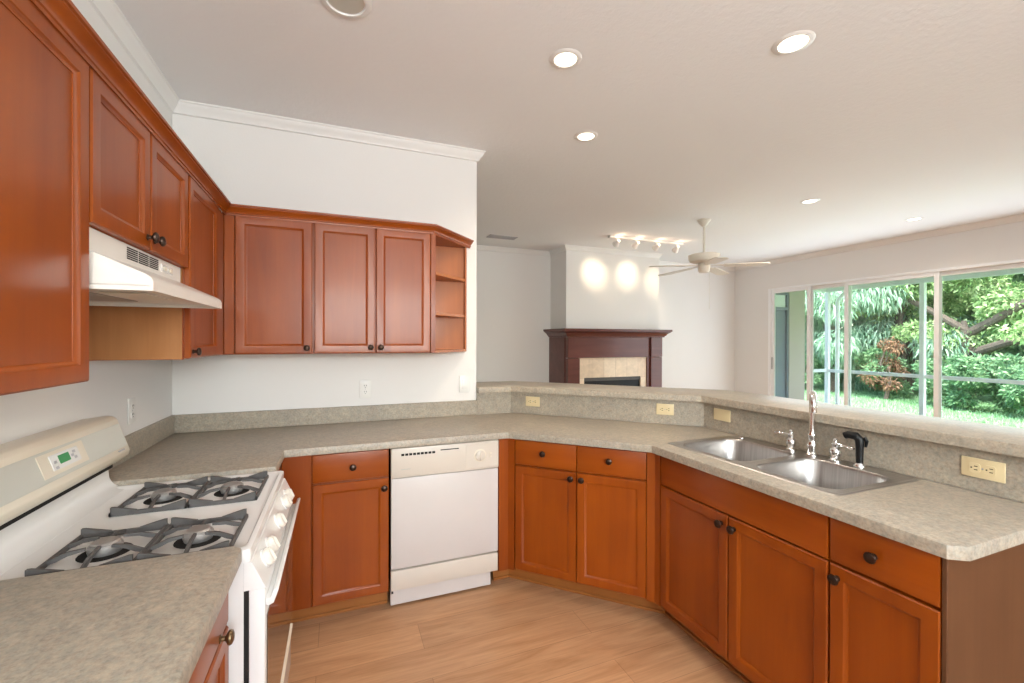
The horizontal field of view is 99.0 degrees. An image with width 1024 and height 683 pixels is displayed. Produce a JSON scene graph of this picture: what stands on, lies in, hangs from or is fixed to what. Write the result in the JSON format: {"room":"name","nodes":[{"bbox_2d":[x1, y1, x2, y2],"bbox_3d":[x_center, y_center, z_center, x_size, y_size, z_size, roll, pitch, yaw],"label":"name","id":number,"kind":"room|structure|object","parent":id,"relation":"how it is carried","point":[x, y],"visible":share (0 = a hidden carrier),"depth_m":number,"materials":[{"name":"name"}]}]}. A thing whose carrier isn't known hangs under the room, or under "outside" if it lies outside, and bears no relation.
{"room":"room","nodes":[
{"label":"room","id":0,"kind":"room"},
{"bbox_2d":[0,0,171,443],"bbox_3d":[-1.541,0.045,1.349,0.120,2.778,8.490,0,0,-22],"label":"wall","id":1,"kind":"structure","parent":0,"point":[108,389],"depth_m":1.76,"materials":[{"name":"white paint"}]},
{"bbox_2d":[0,0,88,395],"bbox_3d":[-1.037,-0.291,0.721,0.354,0.780,0.574,0,0,-22],"label":"upper cabinet","id":2,"kind":"object","parent":1,"relation":"attached to","point":[44,80],"visible":0.97,"depth_m":0.88,"materials":[{"name":"brown wood"}]},
{"bbox_2d":[128,397,135,424],"bbox_3d":[-1.723,0.314,1.984,0.009,0.118,0.072,0,0,-22],"label":"wall outlet","id":3,"kind":"object","parent":1,"relation":"attached to","point":[131,401],"visible":1,"depth_m":1.98,"materials":[{"name":"white plastic"}]},
{"bbox_2d":[79,54,187,268],"bbox_3d":[-1.278,-0.485,1.331,0.354,0.398,0.734,0,0,-22],"label":"upper cabinet","id":4,"kind":"object","parent":1,"relation":"attached to","point":[138,192],"visible":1,"depth_m":1.27,"materials":[{"name":"brown wood"}]},
{"bbox_2d":[30,0,473,247],"bbox_3d":[-1.031,-0.684,1.896,1.049,0.053,2.637,0,0,11],"label":"crown molding","id":5,"kind":"structure","parent":4,"relation":"attached to","point":[63,15],"depth_m":1.41,"materials":[{"name":"brown wood"}]},
{"bbox_2d":[89,227,221,308],"bbox_3d":[-1.237,-0.207,1.346,0.439,0.154,0.694,0,0,-22],"label":"range hood","id":6,"kind":"object","parent":1,"relation":"attached to","point":[120,273],"visible":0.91,"depth_m":1.25,"materials":[{"name":"metal"}]},
{"bbox_2d":[127,247,137,262],"bbox_3d":[-1.131,-0.258,1.304,0.002,0.034,0.072,0,0,-22],"label":"vent grille","id":7,"kind":"object","parent":6,"relation":"attached to","point":[132,252],"depth_m":1.30,"materials":[{"name":"white metal"}]},
{"bbox_2d":[139,252,148,266],"bbox_3d":[-1.161,-0.259,1.380,0.002,0.034,0.072,0,0,-22],"label":"vent grille","id":8,"kind":"object","parent":6,"relation":"attached to","point":[143,256],"depth_m":1.38,"materials":[{"name":"white metal"}]},
{"bbox_2d":[149,257,157,269],"bbox_3d":[-1.191,-0.259,1.455,0.002,0.034,0.072,0,0,-22],"label":"vent grille","id":9,"kind":"object","parent":6,"relation":"attached to","point":[153,261],"depth_m":1.45,"materials":[{"name":"white metal"}]},
{"bbox_2d":[161,264,172,275],"bbox_3d":[-1.232,-0.255,1.563,0.003,0.026,0.107,0,0,-22],"label":"switch plate","id":10,"kind":"object","parent":6,"relation":"attached to","point":[166,269],"depth_m":1.56,"materials":[{"name":"plastic"}]},
{"bbox_2d":[89,174,222,360],"bbox_3d":[-1.526,-0.308,1.959,0.354,0.756,0.612,0,0,-22],"label":"upper cabinet","id":11,"kind":"object","parent":1,"relation":"attached to","point":[115,332],"visible":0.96,"depth_m":1.74,"materials":[{"name":"brown wood"}]},
{"bbox_2d":[88,0,485,162],"bbox_3d":[-0.117,-1.305,0.414,1.839,0.066,5.475,0,0,-22],"label":"trim","id":12,"kind":"structure","parent":1,"relation":"attached to","point":[109,12],"depth_m":2.56,"materials":[{"name":"white wood"}]},
{"bbox_2d":[172,114,476,414],"bbox_3d":[-1.108,0.042,2.850,1.789,2.778,0.125,0,0,-22],"label":"wall","id":13,"kind":"structure","parent":0,"point":[251,165],"depth_m":2.76,"materials":[{"name":"white paint"}]},
{"bbox_2d":[222,212,313,354],"bbox_3d":[-1.363,-0.309,2.490,0.436,0.756,0.354,0,0,-22],"label":"upper cabinet","id":14,"kind":"object","parent":13,"relation":"attached to","point":[268,264],"visible":0.98,"depth_m":2.36,"materials":[{"name":"brown wood"}]},
{"bbox_2d":[109,400,476,469],"bbox_3d":[-0.914,0.467,2.356,1.788,0.102,0.940,0,0,-22],"label":"backsplash","id":15,"kind":"structure","parent":13,"relation":"attached to","point":[138,441],"depth_m":2.66,"materials":[{"name":"beige stone"}]},
{"bbox_2d":[359,380,370,397],"bbox_3d":[-0.953,0.309,2.841,0.072,0.116,0.009,0,0,-22],"label":"wall outlet","id":16,"kind":"object","parent":13,"relation":"attached to","point":[364,385],"visible":1,"depth_m":2.84,"materials":[{"name":"white plastic"}]},
{"bbox_2d":[313,223,430,353],"bbox_3d":[-0.854,-0.308,2.691,0.655,0.756,0.354,0,0,-22],"label":"upper cabinet","id":17,"kind":"object","parent":13,"relation":"attached to","point":[372,286],"visible":1,"depth_m":2.55,"materials":[{"name":"brown wood"}]},
{"bbox_2d":[430,233,466,352],"bbox_3d":[-0.413,-0.308,2.882,0.305,0.756,0.324,0,0,-22],"label":"open shelf unit","id":18,"kind":"object","parent":13,"relation":"attached to","point":[448,265],"visible":0.8,"depth_m":3.03,"materials":[{"name":"brown wood"}]},
{"bbox_2d":[459,376,469,391],"bbox_3d":[-0.335,0.300,3.084,0.075,0.116,0.010,0,0,-22],"label":"light switch","id":19,"kind":"object","parent":13,"relation":"attached to","point":[464,381],"visible":1,"depth_m":3.08,"materials":[{"name":"white plastic"}]},
{"bbox_2d":[288,571,743,682],"bbox_3d":[2.036,1.488,2.767,7.820,0.100,8.490,0,0,-22],"label":"floor","id":20,"kind":"structure","parent":0,"point":[506,630],"depth_m":2.08,"materials":[{"name":"brown wood"}]},
{"bbox_2d":[0,416,300,682],"bbox_3d":[-1.095,0.855,1.377,0.722,1.160,0.746,0,0,-22],"label":"gas range","id":21,"kind":"object","parent":20,"relation":"on","point":[55,483],"depth_m":1.26,"materials":[{"name":"white metal"}]},
{"bbox_2d":[75,542,133,562],"bbox_3d":[-1.056,0.547,1.137,0.111,0.002,0.111,0,0,31],"label":"burner","id":22,"kind":"object","parent":21,"relation":"on","point":[105,556],"depth_m":1.11,"materials":[{"name":"silver metal"}]},
{"bbox_2d":[0,471,283,579],"bbox_3d":[-1.121,0.555,1.366,0.655,0.035,0.746,0,0,-22],"label":"cooktop","id":23,"kind":"object","parent":21,"relation":"in","point":[34,549],"depth_m":1.30,"materials":[{"name":"white metal"}]},
{"bbox_2d":[143,496,182,504],"bbox_3d":[-1.206,0.545,1.517,0.111,0.002,0.111,0,0,16],"label":"burner","id":24,"kind":"object","parent":21,"relation":"on","point":[165,500],"depth_m":1.49,"materials":[{"name":"silver metal"}]},
{"bbox_2d":[173,530,220,548],"bbox_3d":[-0.868,0.547,1.211,0.111,0.002,0.111,0,0,31],"label":"burner","id":25,"kind":"object","parent":21,"relation":"on","point":[209,540],"depth_m":1.18,"materials":[{"name":"silver metal"}]},
{"bbox_2d":[214,489,248,496],"bbox_3d":[-1.018,0.546,1.591,0.111,0.002,0.111,0,0,31],"label":"burner","id":26,"kind":"object","parent":21,"relation":"on","point":[234,492],"depth_m":1.56,"materials":[{"name":"silver metal"}]},
{"bbox_2d":[189,594,234,682],"bbox_3d":[-0.826,1.000,0.617,0.620,0.876,0.856,0,0,-22],"label":"base cabinet","id":27,"kind":"object","parent":20,"relation":"on","point":[212,666],"visible":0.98,"depth_m":1.01,"materials":[{"name":"brown wood"}]},
{"bbox_2d":[0,546,241,682],"bbox_3d":[-0.825,0.491,0.580,0.648,0.140,0.930,0,0,-22],"label":"countertop","id":28,"kind":"structure","parent":27,"relation":"on","point":[151,620],"depth_m":0.83,"materials":[{"name":"grey stone"}]},
{"bbox_2d":[281,449,388,622],"bbox_3d":[-0.981,0.994,2.463,0.508,0.876,0.600,0,0,-22],"label":"base cabinet","id":29,"kind":"object","parent":20,"relation":"on","point":[341,528],"visible":0.91,"depth_m":2.23,"materials":[{"name":"brown wood"}]},
{"bbox_2d":[389,439,498,605],"bbox_3d":[-0.458,0.993,2.666,0.600,0.856,0.602,0,0,-22],"label":"dishwasher","id":30,"kind":"object","parent":20,"relation":"on","point":[443,498],"visible":0.96,"depth_m":2.41,"materials":[{"name":"metal"}]},
{"bbox_2d":[389,449,390,581],"bbox_3d":[-0.472,0.946,2.702,0.588,0.763,0.525,0,0,-22],"label":"base cabinet","id":31,"kind":"object","parent":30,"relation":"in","point":[389,449],"depth_m":2.42,"materials":[{"name":"brown wood"}]},
{"bbox_2d":[492,438,508,579],"bbox_3d":[-0.050,0.997,2.607,0.104,0.874,0.122,0,0,-22],"label":"filler panel","id":32,"kind":"object","parent":20,"relation":"on","point":[502,572],"visible":0.85,"depth_m":2.54,"materials":[{"name":"brown wood"}]},
{"bbox_2d":[508,438,664,613],"bbox_3d":[0.461,0.997,2.641,1.269,0.876,0.605,0,0,23],"label":"base cabinet","id":33,"kind":"object","parent":20,"relation":"on","point":[581,519],"visible":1,"depth_m":2.38,"materials":[{"name":"brown wood"}]},
{"bbox_2d":[109,392,1023,560],"bbox_3d":[-0.095,0.464,1.903,2.977,0.191,2.384,0,0,-22],"label":"countertop","id":34,"kind":"structure","parent":33,"relation":"on","point":[938,519],"depth_m":2.12,"materials":[{"name":"grey stone"}]},
{"bbox_2d":[526,396,539,406],"bbox_3d":[0.147,0.429,3.125,0.108,0.070,0.009,0,0,23],"label":"wall outlet","id":35,"kind":"object","parent":34,"relation":"attached to","point":[530,401],"visible":1,"depth_m":3.12,"materials":[{"name":"beige plastic"}]},
{"bbox_2d":[656,403,673,414],"bbox_3d":[0.968,0.430,2.769,0.105,0.070,0.009,0,0,23],"label":"wall outlet","id":36,"kind":"object","parent":34,"relation":"attached to","point":[661,409],"visible":1,"depth_m":2.77,"materials":[{"name":"beige plastic"}]},
{"bbox_2d":[714,408,730,421],"bbox_3d":[1.225,0.429,2.554,0.007,0.068,0.118,0,0,-22],"label":"blank wall plate","id":37,"kind":"object","parent":34,"relation":"attached to","point":[719,414],"visible":1,"depth_m":2.55,"materials":[{"name":"beige plastic"}]},
{"bbox_2d":[476,381,1023,457],"bbox_3d":[1.030,0.348,2.621,3.172,0.040,1.072,0,0,43],"label":"bar","id":38,"kind":"object","parent":34,"relation":"on","point":[1006,440],"visible":0.88,"depth_m":2.07,"materials":[{"name":"beige stone"}]},
{"bbox_2d":[668,435,919,495],"bbox_3d":[1.176,0.604,1.958,0.503,0.185,0.834,0,0,-22],"label":"sink","id":39,"kind":"object","parent":34,"relation":"in","point":[820,474],"visible":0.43,"depth_m":1.92,"materials":[{"name":"metal"}]},
{"bbox_2d":[684,439,791,460],"bbox_3d":[1.085,0.609,2.127,0.378,0.175,0.372,0,0,-22],"label":"basin","id":40,"kind":"object","parent":39,"relation":"in","point":[726,449],"depth_m":2.28,"materials":[{"name":"silver metal"}]},
{"bbox_2d":[757,458,888,488],"bbox_3d":[1.232,0.610,1.753,0.378,0.175,0.340,0,0,-22],"label":"basin","id":41,"kind":"object","parent":39,"relation":"in","point":[818,473],"depth_m":1.89,"materials":[{"name":"silver metal"}]},
{"bbox_2d":[843,431,868,467],"bbox_3d":[1.443,0.451,1.838,0.041,0.142,0.087,0,0,-32],"label":"sprayer","id":42,"kind":"object","parent":39,"relation":"on","point":[859,440],"visible":1,"depth_m":1.82,"materials":[{"name":"black plastic"}]},
{"bbox_2d":[961,455,1005,483],"bbox_3d":[1.633,0.443,1.518,0.009,0.068,0.112,0,0,-22],"label":"wall outlet","id":43,"kind":"object","parent":34,"relation":"attached to","point":[970,466],"visible":1,"depth_m":1.51,"materials":[{"name":"beige plastic"}]},
{"bbox_2d":[969,462,979,472],"bbox_3d":[1.624,0.443,1.536,0.003,0.033,0.029,0,0,-22],"label":"receptacle","id":44,"kind":"object","parent":43,"relation":"attached to","point":[974,467],"depth_m":1.53,"materials":[{"name":"beige plastic"}]},
{"bbox_2d":[984,465,995,475],"bbox_3d":[1.638,0.443,1.499,0.003,0.033,0.029,0,0,-22],"label":"receptacle","id":45,"kind":"object","parent":43,"relation":"attached to","point":[989,470],"depth_m":1.50,"materials":[{"name":"beige plastic"}]},
{"bbox_2d":[543,328,672,386],"bbox_3d":[1.450,0.623,6.607,1.844,1.606,0.670,0,0,-22],"label":"fireplace","id":46,"kind":"object","parent":20,"relation":"on","point":[622,357],"visible":0.65,"depth_m":6.39,"materials":[{"name":"brown wood"}]},
{"bbox_2d":[543,328,672,336],"bbox_3d":[1.452,-0.122,6.604,1.844,0.115,0.669,0,0,-22],"label":"mantel shelf","id":47,"kind":"object","parent":46,"relation":"attached to","point":[563,332],"depth_m":6.30,"materials":[{"name":"brown wood"}]},
{"bbox_2d":[654,454,831,682],"bbox_3d":[1.124,1.000,1.952,0.598,0.876,0.894,0,0,-22],"label":"base cabinet","id":48,"kind":"object","parent":20,"relation":"on","point":[743,571],"visible":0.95,"depth_m":1.75,"materials":[{"name":"brown wood"}]},
{"bbox_2d":[827,517,1023,682],"bbox_3d":[1.344,1.002,1.395,0.598,0.876,0.302,0,0,-22],"label":"base cabinet","id":49,"kind":"object","parent":20,"relation":"on","point":[900,612],"visible":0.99,"depth_m":1.26,"materials":[{"name":"brown wood"}]},
{"bbox_2d":[114,0,1023,266],"bbox_3d":[2.052,-1.400,2.763,7.840,0.120,8.490,0,0,-22],"label":"ceiling","id":50,"kind":"structure","parent":0,"point":[895,111],"depth_m":2.42,"materials":[{"name":"white paint"}]},
{"bbox_2d":[320,0,371,18],"bbox_3d":[-0.655,-1.340,1.723,0.200,0.006,0.200,0,0,-22],"label":"recessed light","id":51,"kind":"object","parent":50,"relation":"in","point":[352,7],"visible":1,"depth_m":1.76,"materials":[{"name":"white metal"}]},
{"bbox_2d":[486,234,517,239],"bbox_3d":[-0.127,-1.348,5.666,0.380,0.010,0.150,0,0,-22],"label":"ceiling vent","id":52,"kind":"object","parent":50,"relation":"in","point":[490,235],"visible":1,"depth_m":5.66,"materials":[{"name":"white metal"}]},
{"bbox_2d":[549,48,581,68],"bbox_3d":[0.254,-1.339,2.078,0.156,0.006,0.156,0,0,-22],"label":"recessed light","id":53,"kind":"object","parent":50,"relation":"in","point":[565,58],"visible":1,"depth_m":2.07,"materials":[{"name":"beige"}]},
{"bbox_2d":[574,130,597,141],"bbox_3d":[0.484,-1.340,2.860,0.156,0.006,0.156,0,0,-22],"label":"recessed light","id":54,"kind":"object","parent":50,"relation":"in","point":[587,135],"visible":1,"depth_m":2.85,"materials":[{"name":"beige"}]},
{"bbox_2d":[608,235,683,252],"bbox_3d":[1.793,-1.278,5.786,1.200,0.142,0.116,0,0,-22],"label":"track light","id":55,"kind":"object","parent":50,"relation":"attached to","point":[675,249],"visible":1,"depth_m":5.74,"materials":[{"name":"beige metal"}]},
{"bbox_2d":[649,218,769,275],"bbox_3d":[2.099,-0.851,4.868,1.218,0.988,1.199,0,0,-22],"label":"ceiling fan","id":56,"kind":"object","parent":50,"relation":"hanging from","point":[702,260],"visible":1,"depth_m":4.78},
{"bbox_2d":[771,30,815,54],"bbox_3d":[1.261,-1.336,1.962,0.168,0.006,0.168,0,0,-22],"label":"recessed light","id":57,"kind":"object","parent":50,"relation":"in","point":[793,42],"visible":1,"depth_m":1.95,"materials":[{"name":"beige"}]},
{"bbox_2d":[800,198,819,203],"bbox_3d":[2.845,-1.338,4.177,0.164,0.006,0.164,0,0,-22],"label":"recessed light","id":58,"kind":"object","parent":50,"relation":"in","point":[813,200],"visible":1,"depth_m":4.17,"materials":[{"name":"beige"}]},
{"bbox_2d":[904,217,923,220],"bbox_3d":[4.395,-1.336,4.783,0.164,0.006,0.164,0,0,-22],"label":"recessed light","id":59,"kind":"object","parent":50,"relation":"in","point":[914,218],"visible":1,"depth_m":4.78,"materials":[{"name":"beige"}]},
{"bbox_2d":[550,250,658,329],"bbox_3d":[1.423,0.037,6.691,1.616,2.778,0.490,0,0,-22],"label":"wall","id":60,"kind":"structure","parent":0,"point":[590,290],"depth_m":6.43,"materials":[{"name":"white paint"}]},
{"bbox_2d":[476,250,734,390],"bbox_3d":[0.511,0.035,6.659,7.600,2.778,0.120,0,0,-22],"label":"wall","id":61,"kind":"structure","parent":0,"point":[513,290],"depth_m":6.59,"materials":[{"name":"white paint"}]},
{"bbox_2d":[476,392,1022,502],"bbox_3d":[0.961,0.902,2.543,2.759,1.068,0.747,0,0,42],"label":"wall","id":62,"kind":"structure","parent":0,"point":[476,392],"depth_m":2.02,"materials":[{"name":"white paint"}]},
{"bbox_2d":[476,392,1023,502],"bbox_3d":[0.940,0.446,2.483,2.628,0.153,0.654,0,0,42],"label":"backsplash","id":63,"kind":"structure","parent":62,"relation":"attached to","point":[932,461],"depth_m":2.14,"materials":[{"name":"beige stone"}]},
{"bbox_2d":[477,214,1023,270],"bbox_3d":[2.052,-1.308,2.763,7.600,0.064,8.250,0,0,-22],"label":"trim","id":64,"kind":"structure","parent":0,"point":[1018,218],"depth_m":6.26,"materials":[{"name":"white wood"}]},
{"bbox_2d":[788,290,804,399],"bbox_3d":[4.780,0.181,7.781,0.915,2.740,0.230,0,0,-22],"label":"wall","id":65,"kind":"structure","parent":0,"point":[796,385],"depth_m":7.77,"materials":[{"name":"beige paint"}]},
{"bbox_2d":[775,292,788,397],"bbox_3d":[4.652,0.331,7.662,0.440,2.400,0.080,0,0,-22],"label":"door","id":66,"kind":"structure","parent":65,"relation":"in","point":[782,299],"depth_m":7.68,"materials":[{"name":"glass"}]},
{"bbox_2d":[774,391,854,461],"bbox_3d":[1.349,0.372,1.996,0.114,0.300,0.362,0,0,-22],"label":"faucet","id":67,"kind":"object","parent":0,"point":[835,451],"visible":1,"depth_m":1.99,"materials":[{"name":"silver metal"}]},
{"bbox_2d":[734,221,1023,394],"bbox_3d":[5.639,0.054,4.185,0.120,2.778,8.490,0,0,-22],"label":"wall","id":68,"kind":"structure","parent":0,"point":[1005,242],"depth_m":6.31,"materials":[{"name":"white paint"}]},
{"bbox_2d":[768,259,1023,417],"bbox_3d":[5.147,0.281,5.373,0.120,2.313,4.318,0,0,-22],"label":"window frame","id":69,"kind":"structure","parent":68,"relation":"in","point":[938,274],"depth_m":6.23,"materials":[{"name":"white metal"}]},
{"label":"outside","id":70,"kind":"structure","parent":0,"visible":0},
{"bbox_2d":[805,379,1023,427],"bbox_3d":[25.902,1.646,24.210,52.270,0.179,70.000,0,0,-22],"label":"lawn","id":71,"kind":"structure","parent":70,"point":[984,398],"depth_m":10.64,"materials":[{"name":"green plant"}]},
{"bbox_2d":[805,353,830,384],"bbox_3d":[9.357,0.915,14.018,1.328,1.238,1.662,0,0,-22],"label":"shrub","id":72,"kind":"object","parent":71,"relation":"on","point":[819,377],"visible":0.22,"depth_m":13.42,"materials":[{"name":"green plant"}]},
{"bbox_2d":[805,288,930,391],"bbox_3d":[9.965,-1.395,13.202,4.744,5.910,3.870,0,0,10],"label":"leafy tree","id":73,"kind":"object","parent":71,"relation":"on","point":[819,301],"visible":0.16,"depth_m":12.66,"materials":[{"name":"green plant"}]},
{"bbox_2d":[856,336,910,399],"bbox_3d":[9.886,0.704,11.576,1.036,1.720,1.116,0,0,-22],"label":"shrub","id":74,"kind":"object","parent":71,"relation":"on","point":[893,346],"visible":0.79,"depth_m":11.50,"materials":[{"name":"red plant"}]},
{"bbox_2d":[854,346,913,398],"bbox_3d":[10.268,0.816,12.019,1.431,1.452,1.311,0,0,10],"label":"shrub","id":75,"kind":"object","parent":71,"relation":"on","point":[869,355],"visible":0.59,"depth_m":11.85,"materials":[{"name":"green plant"}]},
{"bbox_2d":[819,284,994,382],"bbox_3d":[10.988,-1.280,12.416,3.808,5.689,3.712,0,0,30],"label":"leafy tree","id":76,"kind":"object","parent":71,"relation":"on","point":[886,303],"visible":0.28,"depth_m":11.90,"materials":[{"name":"green plant"}]},
{"bbox_2d":[805,385,1023,427],"bbox_3d":[8.360,1.510,11.145,6.601,0.085,11.088,0,0,-22],"label":"grass","id":77,"kind":"structure","parent":71,"relation":"on","point":[867,396],"depth_m":10.20,"materials":[{"name":"green plant"}]},
{"bbox_2d":[840,276,1007,385],"bbox_3d":[13.705,-2.184,15.752,6.034,7.486,6.859,0,0,-22],"label":"evergreen tree","id":78,"kind":"object","parent":71,"relation":"on","point":[842,326],"visible":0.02,"depth_m":15.24,"materials":[{"name":"green plant"}]},
{"bbox_2d":[831,274,1023,405],"bbox_3d":[11.472,-1.289,10.211,3.546,5.725,7.197,0,0,-22],"label":"tree","id":79,"kind":"object","parent":71,"relation":"on","point":[1013,314],"visible":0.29,"depth_m":10.49,"materials":[{"name":"green plant"}]},
{"bbox_2d":[866,278,1006,393],"bbox_3d":[11.606,-1.122,12.706,4.192,5.375,4.124,0,0,-32],"label":"bushy tree","id":80,"kind":"object","parent":71,"relation":"on","point":[952,305],"visible":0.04,"depth_m":11.84,"materials":[{"name":"green plant"}]},
{"bbox_2d":[882,273,1023,392],"bbox_3d":[15.266,-2.412,13.070,6.780,7.966,6.862,0,0,-22],"label":"evergreen tree","id":81,"kind":"object","parent":71,"relation":"on","point":[1020,348],"visible":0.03,"depth_m":12.26,"materials":[{"name":"green plant"}]},
{"bbox_2d":[911,354,999,409],"bbox_3d":[10.238,0.902,10.210,1.210,1.290,1.853,0,0,3],"label":"shrub","id":82,"kind":"object","parent":71,"relation":"on","point":[968,398],"visible":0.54,"depth_m":9.90,"materials":[{"name":"green plant"}]},
{"bbox_2d":[942,352,1023,415],"bbox_3d":[10.310,0.883,9.398,1.662,1.333,1.109,0,0,43],"label":"shrub","id":83,"kind":"object","parent":71,"relation":"on","point":[961,366],"visible":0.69,"depth_m":9.37,"materials":[{"name":"green plant"}]},
{"bbox_2d":[992,273,1023,392],"bbox_3d":[15.247,-2.023,10.030,5.856,7.203,6.535,0,0,-22],"label":"evergreen tree","id":84,"kind":"object","parent":71,"relation":"on","point":[1011,348],"visible":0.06,"depth_m":11.81,"materials":[{"name":"green plant"}]},
{"bbox_2d":[996,364,1023,413],"bbox_3d":[10.234,0.848,8.470,1.123,1.229,1.431,0,0,-7],"label":"shrub","id":85,"kind":"object","parent":71,"relation":"on","point":[1014,393],"visible":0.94,"depth_m":8.71,"materials":[{"name":"green plant"}]},
{"bbox_3d":[6.327,1.513,4.833,1.620,0.100,6.340,0,0,-22],"label":"porch slab","id":86,"kind":"object","parent":71,"relation":"on","visible":0},
{"bbox_2d":[806,268,1023,415],"bbox_3d":[6.704,0.240,4.993,0.575,2.443,6.370,0,0,-22],"label":"screen frame","id":87,"kind":"object","parent":86,"relation":"on","point":[922,282],"visible":0.58,"depth_m":6.71,"materials":[{"name":"white metal"}]},
{"bbox_2d":[835,291,843,403],"bbox_3d":[5.929,0.283,7.887,0.064,2.500,0.183,0,0,-22],"label":"downspout","id":88,"kind":"object","parent":87,"relation":"attached to","point":[837,303],"visible":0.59,"depth_m":7.92,"materials":[{"name":"white metal"}]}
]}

